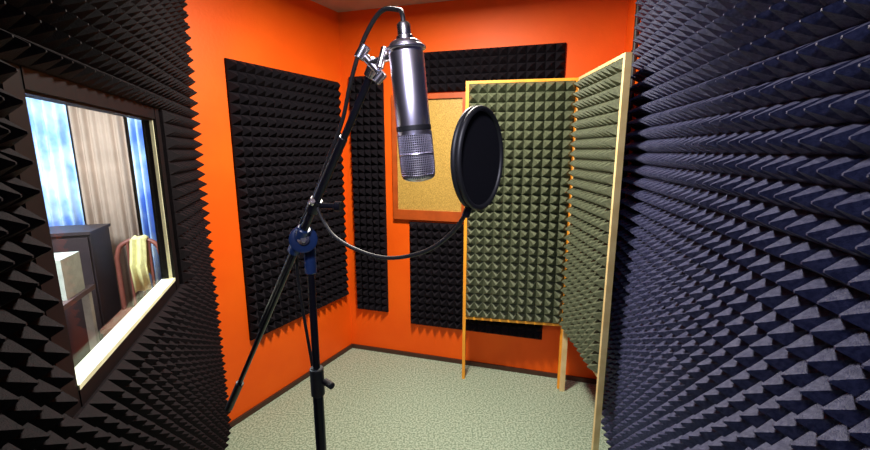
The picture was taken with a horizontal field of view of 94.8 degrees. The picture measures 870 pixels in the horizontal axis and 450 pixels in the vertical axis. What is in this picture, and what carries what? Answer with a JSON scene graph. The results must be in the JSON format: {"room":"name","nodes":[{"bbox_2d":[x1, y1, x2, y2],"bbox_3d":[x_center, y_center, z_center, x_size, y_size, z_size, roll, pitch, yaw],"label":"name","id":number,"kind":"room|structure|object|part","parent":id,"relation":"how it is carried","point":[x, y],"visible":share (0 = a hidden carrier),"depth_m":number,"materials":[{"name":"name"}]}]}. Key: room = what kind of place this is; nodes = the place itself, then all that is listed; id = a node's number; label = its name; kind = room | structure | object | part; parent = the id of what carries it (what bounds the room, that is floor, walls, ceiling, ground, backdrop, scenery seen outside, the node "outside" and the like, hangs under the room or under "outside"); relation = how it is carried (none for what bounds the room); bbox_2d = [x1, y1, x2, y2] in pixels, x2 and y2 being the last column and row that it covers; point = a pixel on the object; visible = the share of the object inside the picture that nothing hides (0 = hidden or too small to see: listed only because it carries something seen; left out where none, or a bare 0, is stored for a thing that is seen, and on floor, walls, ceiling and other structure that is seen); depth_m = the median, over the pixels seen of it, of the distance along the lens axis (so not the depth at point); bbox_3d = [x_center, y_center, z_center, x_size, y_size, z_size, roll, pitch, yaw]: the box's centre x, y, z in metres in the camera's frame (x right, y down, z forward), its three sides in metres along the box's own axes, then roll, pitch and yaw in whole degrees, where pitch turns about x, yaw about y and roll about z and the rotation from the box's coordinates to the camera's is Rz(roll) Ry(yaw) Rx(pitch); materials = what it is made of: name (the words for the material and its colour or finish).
{"room":"studio","nodes":[
{"label":"studio","id":0,"kind":"room"},
{"bbox_2d":[66,105,150,292],"bbox_3d":[-2.656,-0.251,3.080,2.276,2.560,0.858,0,11,0],"label":"wall","id":1,"kind":"structure","parent":0,"point":[125,118],"depth_m":3.10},
{"bbox_2d":[183,0,351,421],"bbox_3d":[-0.978,-0.158,2.584,0.050,2.560,1.150,6,12,27],"label":"wall","id":2,"kind":"structure","parent":0,"point":[295,36],"depth_m":2.32,"materials":[{"name":"orange paint"}]},
{"bbox_2d":[224,58,348,340],"bbox_3d":[-0.888,-0.163,2.636,0.060,1.610,0.875,6,12,27],"label":"panel","id":3,"kind":"object","parent":2,"relation":"attached to","point":[284,125],"visible":0.84,"depth_m":2.49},
{"bbox_2d":[229,344,352,426],"bbox_3d":[-0.943,1.085,2.815,0.014,0.032,1.120,6,12,27],"label":"baseboard","id":4,"kind":"structure","parent":2,"relation":"attached to","point":[280,392],"depth_m":2.66,"materials":[{"name":"brown wood"}]},
{"bbox_2d":[311,0,451,11],"bbox_3d":[-0.047,-1.163,0.833,2.357,0.060,4.065,0,11,0],"label":"ceiling","id":5,"kind":"structure","parent":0,"point":[336,5],"depth_m":2.66,"materials":[{"name":"paint"}]},
{"bbox_2d":[225,348,610,449],"bbox_3d":[-0.048,1.412,1.315,2.357,0.060,4.065,0,11,0],"label":"floor","id":6,"kind":"structure","parent":0,"point":[377,400],"depth_m":2.49,"materials":[{"name":"carpet"}]},
{"bbox_2d":[225,6,405,449],"bbox_3d":[-0.564,0.461,1.271,0.549,1.826,1.447,-8,13,-38],"label":"boom stand","id":7,"kind":"object","parent":6,"relation":"on","point":[302,239],"visible":0.98,"depth_m":0.87,"materials":[{"name":"black metal"}]},
{"bbox_2d":[305,105,502,259],"bbox_3d":[-0.091,-0.066,0.710,0.388,0.260,0.155,7,12,31],"label":"filter","id":8,"kind":"object","parent":7,"relation":"attached to","point":[476,155],"visible":1,"depth_m":0.60,"materials":[{"name":"black fabric"}]},
{"bbox_2d":[386,21,434,181],"bbox_3d":[-0.039,-0.190,0.632,0.075,0.243,0.062,-3,11,-13],"label":"microphone","id":9,"kind":"object","parent":7,"relation":"attached to","point":[406,54],"visible":1,"depth_m":0.61,"materials":[{"name":"silver metal"}]},
{"bbox_2d":[397,129,434,181],"bbox_3d":[-0.030,-0.112,0.645,0.062,0.084,0.055,0,11,0],"label":"grille","id":10,"kind":"object","parent":9,"relation":"attached to","point":[415,146],"depth_m":0.63,"materials":[{"name":"silver metal"}]},
{"bbox_2d":[462,52,632,449],"bbox_3d":[0.678,0.144,2.435,0.451,2.020,1.022,-9,14,-40],"label":"screen","id":11,"kind":"object","parent":6,"relation":"on","point":[542,252],"visible":0.91,"depth_m":2.44,"materials":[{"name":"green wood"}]},
{"bbox_3d":[0.525,0.111,2.615,0.674,2.020,0.030,2,11,11],"label":"frame","id":12,"kind":"part","parent":11,"relation":"part of","materials":[{"name":"brown wood"}]},
{"bbox_2d":[338,0,627,378],"bbox_3d":[0.229,-0.205,2.837,1.891,2.560,0.050,3,11,16],"label":"wall","id":13,"kind":"structure","parent":0,"point":[593,32],"depth_m":2.81,"materials":[{"name":"orange paint"}]},
{"bbox_2d":[349,76,388,311],"bbox_3d":[-0.500,-0.190,2.998,0.264,1.770,0.057,3,11,16],"label":"panel","id":14,"kind":"object","parent":13,"relation":"attached to","point":[368,129],"visible":0.94,"depth_m":2.99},
{"bbox_2d":[391,92,465,221],"bbox_3d":[-0.042,-0.468,2.825,0.546,0.880,0.030,3,11,16],"label":"notice board","id":15,"kind":"object","parent":13,"relation":"attached to","point":[434,199],"visible":0.61,"depth_m":2.83,"materials":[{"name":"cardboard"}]},
{"bbox_2d":[353,344,596,383],"bbox_3d":[0.227,1.043,3.038,1.877,0.032,0.014,3,11,16],"label":"baseboard","id":16,"kind":"structure","parent":13,"relation":"attached to","point":[357,346],"depth_m":3.00,"materials":[{"name":"brown wood"}]},
{"bbox_2d":[409,222,542,339],"bbox_3d":[0.280,0.397,2.878,0.984,0.800,0.057,3,11,16],"label":"panel","id":17,"kind":"object","parent":13,"relation":"attached to","point":[436,276],"visible":0.52,"depth_m":2.94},
{"bbox_2d":[424,42,565,92],"bbox_3d":[0.352,-1.014,2.593,0.937,0.260,0.057,3,11,16],"label":"panel","id":18,"kind":"object","parent":13,"relation":"attached to","point":[446,71],"visible":0.72,"depth_m":2.58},
{"bbox_2d":[617,0,640,289],"bbox_3d":[0.920,0.056,1.443,0.050,2.560,2.302,2,11,12],"label":"wall","id":19,"kind":"structure","parent":0,"point":[631,3],"depth_m":2.25,"materials":[{"name":"orange paint"}]},
{"bbox_2d":[602,0,640,410],"bbox_3d":[1.057,-0.099,2.269,0.036,2.560,0.036,0,11,0],"label":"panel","id":20,"kind":"object","parent":19,"relation":"attached to","point":[637,21],"visible":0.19,"depth_m":2.22,"materials":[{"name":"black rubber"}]},
{"bbox_2d":[601,0,869,449],"bbox_3d":[0.815,0.093,1.242,0.072,2.540,1.847,2,11,12],"label":"panel","id":21,"kind":"object","parent":19,"relation":"attached to","point":[741,314],"visible":0.99,"depth_m":0.98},
{"bbox_3d":[-0.937,0.095,1.233,0.643,2.560,1.711,0,11,0],"label":"wall","id":22,"kind":"structure","parent":0,"visible":0},
{"bbox_2d":[0,60,179,417],"bbox_3d":[-0.892,-0.011,1.152,0.010,0.707,0.883,-4,11,-19],"label":"trim","id":23,"kind":"structure","parent":22,"relation":"attached to","point":[28,79],"depth_m":0.83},
{"bbox_2d":[24,90,168,278],"bbox_3d":[-0.916,-0.021,1.150,0.035,0.605,0.778,-4,11,-19],"label":"window frame","id":24,"kind":"structure","parent":22,"relation":"attached to","point":[30,94],"depth_m":1.47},
{"bbox_2d":[0,0,231,449],"bbox_3d":[-0.896,0.091,1.253,0.057,2.540,1.796,-4,11,-19],"label":"panel","id":25,"kind":"object","parent":22,"relation":"attached to","point":[167,391],"visible":0.99,"depth_m":1.02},
{"bbox_2d":[75,278,175,389],"bbox_3d":[-0.911,0.282,1.208,0.044,0.012,0.778,-4,11,-19],"label":"sill","id":26,"kind":"structure","parent":22,"relation":"attached to","point":[102,351],"depth_m":1.08,"materials":[{"name":"beige paint"}]},
{"bbox_2d":[149,120,172,278],"bbox_3d":[-1.034,-0.089,1.511,0.010,0.605,0.006,-4,11,-19],"label":"jamb edge","id":27,"kind":"object","parent":22,"relation":"attached to","point":[150,121],"visible":0.86,"depth_m":1.51,"materials":[{"name":"beige paint"}]},
{"bbox_3d":[-2.091,1.390,1.432,3.406,0.060,4.544,0,11,0],"label":"floor","id":28,"kind":"structure","parent":0,"visible":0},
{"bbox_2d":[63,284,99,350],"bbox_3d":[-2.438,0.815,2.316,0.670,0.745,0.520,-4,11,-19],"label":"desk","id":29,"kind":"object","parent":28,"relation":"on","point":[85,294],"visible":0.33,"depth_m":2.58,"materials":[{"name":"wood"}]},
{"bbox_2d":[54,251,84,300],"bbox_3d":[-2.258,0.306,2.358,0.200,0.240,0.228,-4,11,-19],"label":"monitor speaker","id":30,"kind":"object","parent":29,"relation":"on","point":[68,264],"visible":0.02,"depth_m":2.37},
{"bbox_2d":[49,223,120,367],"bbox_3d":[-2.524,0.554,2.828,0.400,1.070,0.325,-4,11,-19],"label":"base cabinet","id":31,"kind":"object","parent":28,"relation":"on","point":[92,241],"visible":0.38,"depth_m":2.73,"materials":[{"name":"black wood"}]},
{"bbox_3d":[-2.383,0.555,2.712,0.170,0.950,0.015,-4,11,-19],"label":"door","id":32,"kind":"part","parent":31,"relation":"part of","materials":[{"name":"wood"}]},
{"bbox_2d":[100,235,158,337],"bbox_3d":[-2.093,0.590,2.831,0.310,0.998,0.436,-4,11,-19],"label":"wooden chair","id":33,"kind":"object","parent":28,"relation":"on","point":[139,253],"visible":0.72,"depth_m":2.88,"materials":[{"name":"brown wood"}]},
{"bbox_3d":[-3.078,0.173,0.817,1.399,2.560,3.782,0,11,0],"label":"wall","id":34,"kind":"structure","parent":0,"visible":0},
{"bbox_2d":[26,97,84,225],"bbox_3d":[-3.108,-0.164,2.831,0.973,2.420,0.076,-4,11,-19],"label":"window curtain","id":35,"kind":"object","parent":34,"relation":"hanging from","point":[49,123],"visible":0.07,"depth_m":2.91,"materials":[{"name":"blue fabric"}]},
{"bbox_2d":[127,118,161,288],"bbox_3d":[-2.183,-0.224,3.155,0.263,2.420,0.075,-4,11,-20],"label":"window curtain","id":36,"kind":"object","parent":34,"relation":"hanging from","point":[134,125],"visible":0.09,"depth_m":3.10,"materials":[{"name":"blue fabric"}]},
{"bbox_3d":[-2.091,-1.185,0.950,3.406,0.060,4.544,0,11,0],"label":"ceiling","id":37,"kind":"structure","parent":0,"visible":0},
{"bbox_2d":[67,105,147,308],"bbox_3d":[-2.484,-0.204,3.049,0.323,2.420,0.041,-4,11,-20],"label":"curtain","id":38,"kind":"object","parent":37,"relation":"hanging from","point":[99,138],"visible":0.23,"depth_m":3.02,"materials":[{"name":"beige fabric"}]}
]}

